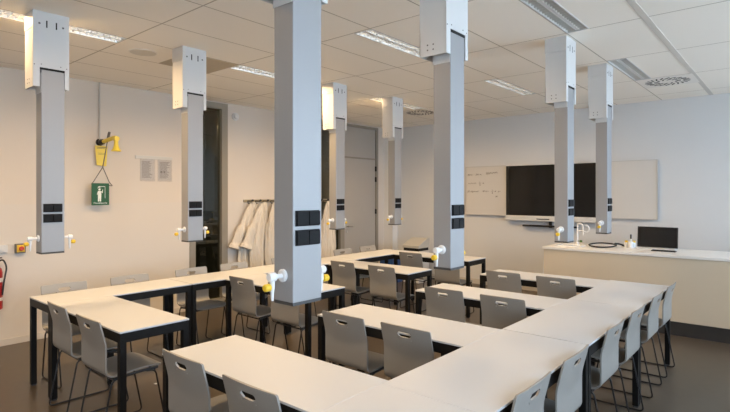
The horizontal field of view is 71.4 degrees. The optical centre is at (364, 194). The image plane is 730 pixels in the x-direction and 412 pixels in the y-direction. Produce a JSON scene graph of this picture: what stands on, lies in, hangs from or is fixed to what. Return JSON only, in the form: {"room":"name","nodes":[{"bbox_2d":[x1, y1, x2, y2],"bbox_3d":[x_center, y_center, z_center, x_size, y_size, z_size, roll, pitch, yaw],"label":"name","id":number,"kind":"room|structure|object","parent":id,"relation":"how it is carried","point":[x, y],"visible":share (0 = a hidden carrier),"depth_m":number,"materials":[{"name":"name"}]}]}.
{"room":"science classroom","nodes":[
{"label":"science classroom","id":0,"kind":"room"},
{"bbox_2d":[0,67,383,339],"bbox_3d":[-3.505,0.010,6.266,0.140,3.300,12.200,0,0,40],"label":"wall","id":1,"kind":"structure","parent":0,"point":[133,234],"depth_m":6.45,"materials":[{"name":"paint"}]},
{"bbox_2d":[0,257,6,309],"bbox_3d":[-3.978,0.954,5.447,0.195,0.562,0.156,0,0,14],"label":"fire extinguisher","id":2,"kind":"object","parent":1,"relation":"attached to","point":[2,281],"visible":1,"depth_m":5.46,"materials":[{"name":"red metal"}]},
{"bbox_2d":[14,243,25,252],"bbox_3d":[-3.853,0.598,5.685,0.082,0.104,0.100,0,0,40],"label":"emergency stop button","id":3,"kind":"object","parent":1,"relation":"attached to","point":[18,248],"visible":0.92,"depth_m":5.67,"materials":[{"name":"yellow plastic"}]},
{"bbox_2d":[92,82,120,185],"bbox_3d":[-3.127,-0.758,6.190,0.533,1.295,0.256,0,0,40],"label":"shower","id":4,"kind":"object","parent":1,"relation":"attached to","point":[101,151],"visible":1,"depth_m":6.31,"materials":[{"name":"yellow plastic"}]},
{"bbox_2d":[91,183,108,204],"bbox_3d":[-3.270,-0.010,6.279,0.007,0.270,0.208,0,0,40],"label":"sign","id":5,"kind":"object","parent":4,"relation":"hanging from","point":[99,191],"visible":1,"depth_m":6.27,"materials":[{"name":"green plastic"}]},
{"bbox_2d":[0,295,268,346],"bbox_3d":[-3.502,1.625,6.152,0.012,0.070,12.030,0,0,40],"label":"baseboard","id":6,"kind":"structure","parent":1,"relation":"attached to","point":[20,339],"depth_m":5.73,"materials":[{"name":"grey"}]},
{"bbox_2d":[135,155,171,180],"bbox_3d":[-2.864,-0.355,6.902,0.012,0.341,0.524,0,0,40],"label":"holder","id":7,"kind":"object","parent":1,"relation":"attached to","point":[146,166],"visible":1,"depth_m":6.89,"materials":[{"name":"grey paper"}]},
{"bbox_2d":[190,101,227,300],"bbox_3d":[-2.351,0.135,7.579,0.115,3.050,0.636,0,0,40],"label":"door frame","id":8,"kind":"structure","parent":1,"relation":"in","point":[222,108],"depth_m":7.74,"materials":[{"name":"brown"}]},
{"bbox_2d":[243,119,342,283],"bbox_3d":[-1.147,0.135,8.874,0.270,3.050,2.310,0,0,40],"label":"coat rack","id":9,"kind":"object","parent":1,"relation":"in","point":[339,233],"depth_m":9.32,"materials":[{"name":"brown"}]},
{"bbox_2d":[228,202,256,267],"bbox_3d":[-1.891,0.658,7.919,0.113,1.093,0.548,0,0,40],"label":"lab coat","id":10,"kind":"object","parent":9,"relation":"hanging from","point":[243,253],"visible":0.57,"depth_m":7.90,"materials":[{"name":"fabric"}]},
{"bbox_2d":[240,202,267,267],"bbox_3d":[-1.734,0.655,7.989,0.116,1.087,0.567,0,0,38],"label":"lab coat","id":11,"kind":"object","parent":9,"relation":"hanging from","point":[254,239],"visible":0.83,"depth_m":8.00,"materials":[{"name":"fabric"}]},
{"bbox_2d":[265,203,273,264],"bbox_3d":[-1.450,0.660,8.194,0.101,1.096,0.389,0,0,40],"label":"lab coat","id":12,"kind":"object","parent":9,"relation":"hanging from","point":[269,237],"visible":0.41,"depth_m":8.08,"materials":[{"name":"fabric"}]},
{"bbox_2d":[321,201,335,257],"bbox_3d":[-0.669,0.660,9.235,0.101,1.096,0.389,0,0,40],"label":"lab coat","id":13,"kind":"object","parent":9,"relation":"hanging from","point":[328,237],"visible":0.71,"depth_m":9.19,"materials":[{"name":"fabric"}]},
{"bbox_2d":[343,123,377,262],"bbox_3d":[-0.095,0.135,10.195,0.159,3.050,1.065,0,0,40],"label":"door","id":14,"kind":"structure","parent":1,"relation":"in","point":[361,142],"depth_m":10.20,"materials":[{"name":"grey wood"}]},
{"bbox_2d":[196,110,217,272],"bbox_3d":[-4.396,0.010,7.024,2.200,3.300,12.200,0,0,40],"label":"wall","id":15,"kind":"structure","parent":0,"point":[207,249],"depth_m":9.92,"materials":[{"name":"grey paint"}]},
{"bbox_2d":[0,0,729,127],"bbox_3d":[-0.249,-1.420,3.495,8.410,0.020,12.200,0,0,40],"label":"ceiling","id":16,"kind":"structure","parent":0,"point":[506,38],"depth_m":4.89,"materials":[{"name":"tile"}]},
{"bbox_2d":[0,9,24,22],"bbox_3d":[-2.767,-1.448,3.994,0.205,0.084,0.213,0,0,40],"label":"light","id":17,"kind":"object","parent":16,"relation":"attached to","point":[3,13],"depth_m":4.02,"materials":[{"name":"white plastic"}]},
{"bbox_2d":[23,9,75,253],"bbox_3d":[-2.498,-0.476,4.018,0.198,1.867,0.360,0,0,40],"label":"column","id":18,"kind":"structure","parent":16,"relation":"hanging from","point":[46,34],"depth_m":3.95,"materials":[{"name":"metal"}]},
{"bbox_2d":[23,235,39,250],"bbox_3d":[-2.562,0.371,3.902,0.054,0.122,0.100,0,0,40],"label":"tap","id":19,"kind":"object","parent":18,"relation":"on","point":[37,238],"depth_m":3.91,"materials":[{"name":"white plastic"}]},
{"bbox_2d":[64,234,75,248],"bbox_3d":[-2.393,0.371,4.100,0.054,0.122,0.100,0,0,40],"label":"tap","id":20,"kind":"object","parent":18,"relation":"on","point":[69,236],"depth_m":4.10,"materials":[{"name":"white plastic"}]},
{"bbox_2d":[69,25,125,42],"bbox_3d":[-2.372,-1.448,4.458,0.207,0.084,0.474,0,0,40],"label":"light","id":21,"kind":"object","parent":16,"relation":"attached to","point":[72,29],"depth_m":4.49,"materials":[{"name":"white plastic"}]},
{"bbox_2d":[128,48,156,55],"bbox_3d":[-2.191,-1.408,5.016,0.264,0.012,0.264,0,0,40],"label":"ceiling speaker","id":22,"kind":"object","parent":16,"relation":"attached to","point":[136,51],"visible":1,"depth_m":5.00,"materials":[{"name":"white"}]},
{"bbox_2d":[172,45,208,241],"bbox_3d":[-1.699,-0.479,4.956,0.198,1.861,0.360,0,0,40],"label":"column","id":23,"kind":"structure","parent":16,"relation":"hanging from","point":[189,64],"depth_m":4.88,"materials":[{"name":"grey metal"}]},
{"bbox_2d":[174,227,185,239],"bbox_3d":[-1.764,0.365,4.840,0.054,0.122,0.100,0,0,40],"label":"tap","id":24,"kind":"object","parent":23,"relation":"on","point":[183,229],"depth_m":4.85,"materials":[{"name":"white plastic"}]},
{"bbox_2d":[159,57,237,73],"bbox_3d":[-1.788,-1.413,5.464,0.605,0.013,0.595,0,0,40],"label":"trim","id":25,"kind":"structure","parent":16,"relation":"attached to","point":[212,65],"depth_m":5.48,"materials":[{"name":"beige"}]},
{"bbox_2d":[230,65,273,77],"bbox_3d":[-1.047,-1.448,6.025,0.195,0.084,1.190,0,0,40],"label":"light","id":26,"kind":"object","parent":16,"relation":"attached to","point":[239,67],"visible":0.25,"depth_m":5.80,"materials":[{"name":"white plastic"}]},
{"bbox_2d":[261,0,329,305],"bbox_3d":[-0.305,-0.478,2.181,0.198,1.863,0.360,0,0,40],"label":"column","id":27,"kind":"structure","parent":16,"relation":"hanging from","point":[298,276],"depth_m":2.11,"materials":[{"name":"grey metal"}]},
{"bbox_2d":[262,269,287,300],"bbox_3d":[-0.370,0.367,2.065,0.054,0.122,0.100,0,0,40],"label":"tap","id":28,"kind":"object","parent":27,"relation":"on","point":[281,275],"depth_m":2.09,"materials":[{"name":"white plastic"}]},
{"bbox_2d":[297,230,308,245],"bbox_3d":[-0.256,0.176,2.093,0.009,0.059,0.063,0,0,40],"label":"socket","id":29,"kind":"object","parent":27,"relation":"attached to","point":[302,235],"depth_m":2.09,"materials":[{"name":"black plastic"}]},
{"bbox_2d":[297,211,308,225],"bbox_3d":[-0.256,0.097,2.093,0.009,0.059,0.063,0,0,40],"label":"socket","id":30,"kind":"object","parent":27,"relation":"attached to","point":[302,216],"depth_m":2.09,"materials":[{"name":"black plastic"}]},
{"bbox_2d":[295,229,318,245],"bbox_3d":[-0.240,0.176,2.122,0.006,0.065,0.133,0,0,40],"label":"socket","id":31,"kind":"object","parent":27,"relation":"attached to","point":[303,237],"depth_m":2.11,"materials":[{"name":"black plastic"}]},
{"bbox_2d":[295,210,318,226],"bbox_3d":[-0.240,0.097,2.122,0.006,0.065,0.133,0,0,40],"label":"socket","id":32,"kind":"object","parent":27,"relation":"attached to","point":[303,218],"depth_m":2.11,"materials":[{"name":"black plastic"}]},
{"bbox_2d":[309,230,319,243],"bbox_3d":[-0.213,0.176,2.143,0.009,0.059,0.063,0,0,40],"label":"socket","id":33,"kind":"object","parent":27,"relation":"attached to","point":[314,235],"depth_m":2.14,"materials":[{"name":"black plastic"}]},
{"bbox_2d":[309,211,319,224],"bbox_3d":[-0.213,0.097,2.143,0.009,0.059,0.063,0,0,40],"label":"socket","id":34,"kind":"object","parent":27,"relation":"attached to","point":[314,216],"depth_m":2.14,"materials":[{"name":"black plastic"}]},
{"bbox_2d":[321,265,329,290],"bbox_3d":[-0.201,0.367,2.263,0.054,0.122,0.100,0,0,40],"label":"tap","id":35,"kind":"object","parent":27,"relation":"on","point":[324,277],"depth_m":2.27,"materials":[{"name":"white plastic"}]},
{"bbox_2d":[322,82,346,229],"bbox_3d":[-0.377,-0.485,6.510,0.198,1.849,0.360,0,0,40],"label":"column","id":36,"kind":"structure","parent":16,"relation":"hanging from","point":[334,94],"depth_m":6.43,"materials":[{"name":"grey metal"}]},
{"bbox_2d":[326,218,333,227],"bbox_3d":[-0.441,0.353,6.394,0.054,0.122,0.100,0,0,40],"label":"tap","id":37,"kind":"object","parent":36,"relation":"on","point":[330,222],"depth_m":6.42,"materials":[{"name":"white plastic"}]},
{"bbox_2d":[354,29,419,57],"bbox_3d":[0.362,-1.448,4.826,0.185,0.084,1.190,0,0,40],"label":"light","id":38,"kind":"object","parent":16,"relation":"attached to","point":[373,35],"visible":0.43,"depth_m":4.70,"materials":[{"name":"white plastic"}]},
{"bbox_2d":[382,97,402,224],"bbox_3d":[0.416,-0.487,7.441,0.198,1.845,0.360,0,0,40],"label":"column","id":39,"kind":"structure","parent":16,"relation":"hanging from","point":[392,107],"depth_m":7.36,"materials":[{"name":"grey metal"}]},
{"bbox_2d":[403,108,433,115],"bbox_3d":[0.948,-1.408,8.674,0.600,0.012,0.600,0,0,40],"label":"ceiling vent","id":40,"kind":"object","parent":16,"relation":"in","point":[419,112],"visible":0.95,"depth_m":8.65,"materials":[{"name":"white metal"}]},
{"bbox_2d":[420,0,467,270],"bbox_3d":[0.493,-0.481,3.119,0.198,1.857,0.360,0,0,40],"label":"column","id":41,"kind":"structure","parent":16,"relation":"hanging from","point":[443,23],"depth_m":3.04,"materials":[{"name":"grey metal"}]},
{"bbox_2d":[431,245,445,266],"bbox_3d":[0.429,0.361,3.003,0.054,0.122,0.100,0,0,40],"label":"tap","id":42,"kind":"object","parent":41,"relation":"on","point":[439,257],"depth_m":3.02,"materials":[{"name":"white plastic"}]},
{"bbox_2d":[485,79,535,94],"bbox_3d":[1.924,-1.448,6.662,0.185,0.084,1.190,0,0,40],"label":"light","id":43,"kind":"object","parent":16,"relation":"attached to","point":[497,82],"visible":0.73,"depth_m":6.64,"materials":[{"name":"white plastic"}]},
{"bbox_2d":[520,0,588,32],"bbox_3d":[1.443,-1.448,3.906,0.185,0.084,1.190,0,0,40],"label":"light","id":44,"kind":"object","parent":16,"relation":"attached to","point":[551,10],"visible":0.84,"depth_m":4.00,"materials":[{"name":"white metal"}]},
{"bbox_2d":[545,35,575,242],"bbox_3d":[1.798,-0.490,4.652,0.198,1.840,0.360,0,0,40],"label":"column","id":45,"kind":"structure","parent":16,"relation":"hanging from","point":[560,52],"depth_m":4.57,"materials":[{"name":"grey metal"}]},
{"bbox_2d":[556,226,563,239],"bbox_3d":[1.733,0.344,4.536,0.054,0.122,0.100,0,0,40],"label":"tap","id":46,"kind":"object","parent":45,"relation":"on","point":[559,229],"depth_m":4.56,"materials":[{"name":"white plastic"}]},
{"bbox_2d":[588,63,612,233],"bbox_3d":[2.600,-0.493,5.595,0.198,1.833,0.360,0,0,40],"label":"column","id":47,"kind":"structure","parent":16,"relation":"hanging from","point":[600,76],"depth_m":5.51,"materials":[{"name":"grey metal"}]},
{"bbox_2d":[597,220,603,231],"bbox_3d":[2.536,0.337,5.479,0.054,0.122,0.100,0,0,40],"label":"tap","id":48,"kind":"object","parent":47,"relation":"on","point":[600,223],"depth_m":5.50,"materials":[{"name":"white plastic"}]},
{"bbox_2d":[607,58,651,80],"bbox_3d":[3.005,-1.448,5.741,0.185,0.084,1.190,0,0,40],"label":"light","id":49,"kind":"object","parent":16,"relation":"attached to","point":[624,65],"visible":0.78,"depth_m":5.72,"materials":[{"name":"white metal"}]},
{"bbox_2d":[636,73,698,88],"bbox_3d":[3.747,-1.408,6.292,0.600,0.012,0.600,0,0,40],"label":"ceiling vent","id":50,"kind":"object","parent":16,"relation":"in","point":[688,78],"visible":1,"depth_m":6.29,"materials":[{"name":"white metal"}]},
{"bbox_2d":[626,0,713,94],"bbox_3d":[0.920,-1.413,2.500,0.050,0.014,12.200,0,0,40],"label":"trim","id":51,"kind":"structure","parent":16,"relation":"attached to","point":[632,3],"depth_m":4.56,"materials":[{"name":"grey metal"}]},
{"bbox_2d":[0,269,729,411],"bbox_3d":[-1.045,1.710,4.172,11.000,0.100,12.600,0,0,40],"label":"floor","id":52,"kind":"structure","parent":0,"point":[699,380],"depth_m":4.70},
{"bbox_2d":[41,281,104,388],"bbox_3d":[-2.658,1.244,4.632,0.484,0.832,0.392,0,0,40],"label":"chair","id":53,"kind":"object","parent":52,"relation":"on","point":[79,285],"visible":0.38,"depth_m":4.65,"materials":[{"name":"grey plastic"},{"name":"dark metal"}]},
{"bbox_2d":[47,301,128,411],"bbox_3d":[-2.195,1.244,4.024,0.392,0.832,0.484,0,0,42],"label":"chair","id":54,"kind":"object","parent":52,"relation":"on","point":[62,329],"visible":0.8,"depth_m":3.89,"materials":[{"name":"grey plastic"},{"name":"dark metal"}]},
{"bbox_2d":[29,279,191,398],"bbox_3d":[-2.330,1.274,4.755,0.492,0.772,1.268,0,0,40],"label":"table","id":55,"kind":"object","parent":52,"relation":"on","point":[162,287],"visible":0.54,"depth_m":4.63,"materials":[{"name":"laminate"}]},
{"bbox_2d":[50,296,188,411],"bbox_3d":[-1.908,1.274,3.882,1.268,0.772,0.492,0,0,40],"label":"table","id":56,"kind":"object","parent":52,"relation":"on","point":[122,321],"visible":0.7,"depth_m":3.65,"materials":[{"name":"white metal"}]},
{"bbox_2d":[76,314,162,411],"bbox_3d":[-1.735,1.244,3.611,0.392,0.832,0.484,0,0,40],"label":"chair","id":57,"kind":"object","parent":52,"relation":"on","point":[93,343],"visible":0.96,"depth_m":3.50,"materials":[{"name":"grey plastic"},{"name":"dark metal"}]},
{"bbox_2d":[110,273,168,357],"bbox_3d":[-2.259,1.244,5.101,0.484,0.832,0.392,0,0,40],"label":"chair","id":58,"kind":"object","parent":52,"relation":"on","point":[120,280],"visible":0.2,"depth_m":5.27,"materials":[{"name":"grey plastic"},{"name":"dark metal"}]},
{"bbox_2d":[162,349,228,411],"bbox_3d":[-0.804,1.244,2.797,0.392,0.832,0.484,0,0,40],"label":"chair","id":59,"kind":"object","parent":52,"relation":"on","point":[188,388],"visible":0.88,"depth_m":2.65,"materials":[{"name":"grey plastic"},{"name":"dark metal"}]},
{"bbox_2d":[175,266,225,345],"bbox_3d":[-1.805,1.244,5.627,0.484,0.832,0.392,0,0,40],"label":"chair","id":60,"kind":"object","parent":52,"relation":"on","point":[203,302],"visible":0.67,"depth_m":5.67,"materials":[{"name":"grey plastic"},{"name":"dark metal"}]},
{"bbox_2d":[168,266,288,350],"bbox_3d":[-1.503,1.274,5.727,0.492,0.772,1.268,0,0,40],"label":"table","id":61,"kind":"object","parent":52,"relation":"on","point":[215,279],"visible":0.48,"depth_m":5.38,"materials":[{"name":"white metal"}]},
{"bbox_2d":[220,261,269,336],"bbox_3d":[-1.432,1.244,6.064,0.484,0.832,0.392,0,0,40],"label":"chair","id":62,"kind":"object","parent":52,"relation":"on","point":[240,265],"visible":0.29,"depth_m":6.09,"materials":[{"name":"black"}]},
{"bbox_2d":[222,374,281,411],"bbox_3d":[-0.368,1.244,2.406,0.392,0.832,0.484,0,0,40],"label":"chair","id":63,"kind":"object","parent":52,"relation":"on","point":[265,401],"visible":1,"depth_m":2.24,"materials":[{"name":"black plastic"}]},
{"bbox_2d":[229,276,287,349],"bbox_3d":[-1.105,1.244,5.282,0.392,0.832,0.484,0,0,40],"label":"chair","id":64,"kind":"object","parent":52,"relation":"on","point":[243,295],"visible":0.79,"depth_m":5.14,"materials":[{"name":"black"}]},
{"bbox_2d":[162,335,387,411],"bbox_3d":[-0.514,1.274,2.645,1.229,0.772,0.492,0,0,40],"label":"table","id":65,"kind":"object","parent":52,"relation":"on","point":[301,383],"visible":0.59,"depth_m":2.55,"materials":[{"name":"laminate"}]},
{"bbox_2d":[225,274,344,365],"bbox_3d":[-0.833,1.274,5.145,1.268,0.772,0.492,0,0,40],"label":"table","id":66,"kind":"object","parent":52,"relation":"on","point":[329,290],"visible":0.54,"depth_m":4.99,"materials":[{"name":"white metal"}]},
{"bbox_2d":[268,282,330,362],"bbox_3d":[-0.632,1.244,4.896,0.392,0.832,0.484,0,0,40],"label":"chair","id":67,"kind":"object","parent":52,"relation":"on","point":[287,314],"visible":0.54,"depth_m":4.77,"materials":[{"name":"black"}]},
{"bbox_2d":[264,256,357,333],"bbox_3d":[-0.687,1.274,6.708,0.492,0.772,1.268,0,0,40],"label":"table","id":68,"kind":"object","parent":52,"relation":"on","point":[325,261],"visible":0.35,"depth_m":6.89,"materials":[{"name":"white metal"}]},
{"bbox_2d":[322,310,383,375],"bbox_3d":[-0.015,1.244,3.708,0.392,0.832,0.484,0,0,40],"label":"chair","id":69,"kind":"object","parent":52,"relation":"on","point":[345,344],"visible":0.83,"depth_m":3.55,"materials":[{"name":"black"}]},
{"bbox_2d":[331,261,374,309],"bbox_3d":[-0.143,1.244,6.498,0.392,0.832,0.484,0,0,40],"label":"chair","id":70,"kind":"object","parent":52,"relation":"on","point":[345,276],"visible":0.72,"depth_m":6.33,"materials":[{"name":"black plastic"}]},
{"bbox_2d":[333,248,372,306],"bbox_3d":[-0.177,1.244,7.655,0.484,0.832,0.392,0,0,40],"label":"chair","id":71,"kind":"object","parent":52,"relation":"on","point":[347,250],"visible":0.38,"depth_m":7.73,"materials":[{"name":"black"}]},
{"bbox_2d":[359,245,382,301],"bbox_3d":[0.211,1.244,8.126,0.484,0.832,0.392,0,0,40],"label":"chair","id":72,"kind":"object","parent":52,"relation":"on","point":[371,247],"visible":0.24,"depth_m":8.22,"materials":[{"name":"black"}]},
{"bbox_2d":[334,249,409,309],"bbox_3d":[0.124,1.274,7.693,0.492,0.772,1.268,0,0,40],"label":"table","id":73,"kind":"object","parent":52,"relation":"on","point":[385,254],"visible":0.44,"depth_m":7.46,"materials":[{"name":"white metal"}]},
{"bbox_2d":[328,260,431,312],"bbox_3d":[0.163,1.274,6.315,1.268,0.772,0.492,0,0,40],"label":"table","id":74,"kind":"object","parent":52,"relation":"on","point":[406,273],"visible":0.52,"depth_m":6.08,"materials":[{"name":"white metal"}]},
{"bbox_2d":[368,265,414,313],"bbox_3d":[0.328,1.244,6.094,0.392,0.832,0.484,0,0,40],"label":"chair","id":75,"kind":"object","parent":52,"relation":"on","point":[382,284],"visible":0.86,"depth_m":5.95,"materials":[{"name":"black plastic"}]},
{"bbox_2d":[321,384,472,411],"bbox_3d":[-0.122,1.274,1.732,0.550,0.772,1.273,0,0,40],"label":"table","id":76,"kind":"object","parent":52,"relation":"on","point":[382,397],"visible":1,"depth_m":2.16,"materials":[{"name":"laminate"}]},
{"bbox_2d":[380,322,433,378],"bbox_3d":[0.398,1.244,3.376,0.392,0.832,0.484,0,0,42],"label":"chair","id":77,"kind":"object","parent":52,"relation":"on","point":[402,355],"visible":0.47,"depth_m":3.24,"materials":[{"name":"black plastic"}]},
{"bbox_2d":[317,304,500,371],"bbox_3d":[0.273,1.274,3.570,1.229,0.772,0.492,0,0,40],"label":"table","id":78,"kind":"object","parent":52,"relation":"on","point":[447,336],"visible":0.56,"depth_m":3.48,"materials":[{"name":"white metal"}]},
{"bbox_2d":[403,237,428,283],"bbox_3d":[0.979,1.245,9.760,0.370,0.830,0.365,0,0,40],"label":"waste bin","id":79,"kind":"object","parent":52,"relation":"on","point":[417,244],"visible":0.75,"depth_m":9.68,"materials":[{"name":"grey plastic"}]},
{"bbox_2d":[399,252,435,310],"bbox_3d":[0.794,1.244,7.490,0.392,0.832,0.484,0,0,40],"label":"chair","id":80,"kind":"object","parent":52,"relation":"on","point":[416,260],"visible":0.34,"depth_m":7.33,"materials":[{"name":"black plastic"}]},
{"bbox_2d":[394,251,485,317],"bbox_3d":[1.073,1.274,7.432,1.268,0.772,0.492,0,0,40],"label":"table","id":81,"kind":"object","parent":52,"relation":"on","point":[469,261],"visible":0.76,"depth_m":7.21,"materials":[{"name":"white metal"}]},
{"bbox_2d":[424,286,481,325],"bbox_3d":[0.836,1.244,4.677,0.392,0.832,0.484,0,0,40],"label":"chair","id":82,"kind":"object","parent":52,"relation":"on","point":[451,307],"visible":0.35,"depth_m":4.51,"materials":[{"name":"black plastic"}]},
{"bbox_2d":[435,269,473,315],"bbox_3d":[1.243,1.244,7.108,0.392,0.832,0.484,0,0,40],"label":"chair","id":83,"kind":"object","parent":52,"relation":"on","point":[446,276],"visible":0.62,"depth_m":6.97,"materials":[{"name":"black plastic"}]},
{"bbox_2d":[382,329,587,411],"bbox_3d":[0.703,1.274,2.703,0.550,0.772,1.273,0,0,40],"label":"table","id":84,"kind":"object","parent":52,"relation":"on","point":[486,374],"visible":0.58,"depth_m":2.58,"materials":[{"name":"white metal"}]},
{"bbox_2d":[415,283,566,397],"bbox_3d":[1.094,1.274,4.535,1.229,0.772,0.492,0,0,40],"label":"table","id":85,"kind":"object","parent":52,"relation":"on","point":[534,304],"visible":0.42,"depth_m":4.49,"materials":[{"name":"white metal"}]},
{"bbox_2d":[480,294,526,328],"bbox_3d":[1.259,1.244,4.311,0.392,0.832,0.484,0,0,40],"label":"chair","id":86,"kind":"object","parent":52,"relation":"on","point":[494,315],"visible":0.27,"depth_m":4.16,"materials":[{"name":"black"}]},
{"bbox_2d":[486,270,521,292],"bbox_3d":[1.632,1.244,5.659,0.392,0.832,0.484,0,0,40],"label":"chair","id":87,"kind":"object","parent":52,"relation":"on","point":[512,283],"visible":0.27,"depth_m":5.49,"materials":[{"name":"black plastic"}]},
{"bbox_2d":[511,371,551,411],"bbox_3d":[0.583,1.244,2.400,0.484,0.832,0.392,0,0,40],"label":"chair","id":88,"kind":"object","parent":52,"relation":"on","point":[523,402],"visible":1,"depth_m":2.24,"materials":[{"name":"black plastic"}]},
{"bbox_2d":[479,269,608,365],"bbox_3d":[1.913,1.274,5.497,1.229,0.772,0.492,0,0,40],"label":"table","id":89,"kind":"object","parent":52,"relation":"on","point":[528,279],"visible":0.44,"depth_m":5.38,"materials":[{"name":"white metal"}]},
{"bbox_2d":[536,276,576,298],"bbox_3d":[2.057,1.244,5.279,0.392,0.832,0.484,0,0,40],"label":"chair","id":90,"kind":"object","parent":52,"relation":"on","point":[566,289],"visible":0.38,"depth_m":5.11,"materials":[{"name":"black"}]},
{"bbox_2d":[544,344,588,411],"bbox_3d":[0.952,1.244,2.834,0.484,0.832,0.392,0,0,40],"label":"chair","id":91,"kind":"object","parent":52,"relation":"on","point":[568,393],"visible":0.73,"depth_m":2.69,"materials":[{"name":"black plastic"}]},
{"bbox_2d":[503,299,638,411],"bbox_3d":[1.534,1.274,3.679,0.550,0.772,1.273,0,0,40],"label":"table","id":92,"kind":"object","parent":52,"relation":"on","point":[577,321],"visible":0.56,"depth_m":3.57,"materials":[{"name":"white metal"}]},
{"bbox_2d":[556,319,624,411],"bbox_3d":[1.448,1.244,3.416,0.484,0.832,0.392,0,0,40],"label":"chair","id":93,"kind":"object","parent":52,"relation":"on","point":[609,355],"visible":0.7,"depth_m":3.26,"materials":[{"name":"black"}]},
{"bbox_2d":[591,304,644,411],"bbox_3d":[1.843,1.244,3.881,0.484,0.832,0.392,0,0,40],"label":"chair","id":94,"kind":"object","parent":52,"relation":"on","point":[632,337],"visible":0.57,"depth_m":3.74,"materials":[{"name":"black"}]},
{"bbox_2d":[569,280,669,405],"bbox_3d":[2.362,1.274,4.652,0.550,0.772,1.273,0,0,40],"label":"table","id":95,"kind":"object","parent":52,"relation":"on","point":[613,292],"visible":0.34,"depth_m":4.58,"materials":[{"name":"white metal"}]},
{"bbox_2d":[596,291,662,397],"bbox_3d":[2.290,1.244,4.406,0.484,0.832,0.392,0,0,40],"label":"chair","id":96,"kind":"object","parent":52,"relation":"on","point":[652,318],"visible":0.69,"depth_m":4.26,"materials":[{"name":"plastic"},{"name":"metal"}]},
{"bbox_2d":[542,242,729,343],"bbox_3d":[3.963,1.154,6.304,3.235,1.013,0.882,0,0,40],"label":"counter","id":97,"kind":"object","parent":52,"relation":"on","point":[701,294],"depth_m":6.01,"materials":[{"name":"white laminate"}]},
{"bbox_2d":[555,243,586,246],"bbox_3d":[2.888,0.705,7.128,0.340,0.010,0.300,0,0,40],"label":"sink","id":98,"kind":"object","parent":97,"relation":"on","point":[562,244],"visible":1,"depth_m":7.11,"materials":[{"name":"white ceramic"}]},
{"bbox_2d":[576,223,589,243],"bbox_3d":[3.087,0.554,7.218,0.051,0.311,0.204,0,0,-33],"label":"faucet","id":99,"kind":"object","parent":97,"relation":"on","point":[582,230],"visible":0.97,"depth_m":7.22,"materials":[{"name":"white metal"}]},
{"bbox_2d":[542,242,729,261],"bbox_3d":[3.963,0.727,6.304,3.235,0.034,0.882,0,0,40],"label":"countertop","id":100,"kind":"structure","parent":97,"relation":"on","point":[724,256],"depth_m":6.38,"materials":[{"name":"white laminate"}]},
{"bbox_2d":[636,226,677,250],"bbox_3d":[3.825,0.566,6.666,0.470,0.288,0.190,0,0,41],"label":"monitor","id":101,"kind":"object","parent":97,"relation":"on","point":[657,238],"visible":0.98,"depth_m":6.69,"materials":[{"name":"black plastic"}]},
{"bbox_2d":[636,246,677,250],"bbox_3d":[3.825,0.701,6.666,0.450,0.018,0.190,0,0,41],"label":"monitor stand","id":102,"kind":"object","parent":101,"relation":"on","point":[673,248],"depth_m":6.62,"materials":[{"name":"metal"}]},
{"bbox_2d":[619,282,675,377],"bbox_3d":[2.686,1.244,4.871,0.484,0.832,0.392,0,0,40],"label":"chair","id":103,"kind":"object","parent":52,"relation":"on","point":[666,314],"visible":0.62,"depth_m":4.71,"materials":[{"name":"plastic"},{"name":"metal"}]},
{"bbox_2d":[384,138,396,249],"bbox_3d":[0.538,0.125,10.723,0.240,3.070,0.170,0,0,40],"label":"wall","id":104,"kind":"structure","parent":0,"point":[390,231],"depth_m":10.69,"materials":[{"name":"white paint"}]},
{"bbox_2d":[322,93,729,278],"bbox_3d":[2.957,0.010,8.875,11.000,3.300,0.150,0,0,40],"label":"wall","id":105,"kind":"structure","parent":0,"point":[689,137],"depth_m":8.21,"materials":[{"name":"paint"}]},
{"bbox_2d":[432,274,536,290],"bbox_3d":[3.791,1.615,8.057,8.170,0.090,0.014,0,0,40],"label":"baseboard","id":106,"kind":"structure","parent":105,"relation":"attached to","point":[475,281],"depth_m":9.46,"materials":[{"name":"grey"}]},
{"bbox_2d":[465,165,505,215],"bbox_3d":[2.230,-0.080,9.359,0.825,0.900,0.056,0,0,40],"label":"whiteboard","id":107,"kind":"object","parent":105,"relation":"attached to","point":[485,186],"visible":1,"depth_m":9.34,"materials":[{"name":"white ceramic"}]},
{"bbox_2d":[522,222,576,227],"bbox_3d":[3.119,0.502,8.572,0.920,0.105,0.099,0,0,40],"label":"shelf","id":108,"kind":"object","parent":105,"relation":"attached to","point":[550,225],"visible":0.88,"depth_m":8.59,"materials":[{"name":"black metal"}]},
{"bbox_2d":[506,161,595,222],"bbox_3d":[3.125,-0.045,8.555,1.560,0.980,0.114,0,0,40],"label":"display screen","id":109,"kind":"object","parent":105,"relation":"attached to","point":[530,188],"visible":0.61,"depth_m":8.61,"materials":[{"name":"black"}]},
{"bbox_2d":[611,159,657,219],"bbox_3d":[4.051,-0.080,7.809,0.798,0.900,0.056,0,0,40],"label":"whiteboard","id":110,"kind":"object","parent":105,"relation":"attached to","point":[634,183],"visible":0.69,"depth_m":7.74,"materials":[{"name":"white ceramic"}]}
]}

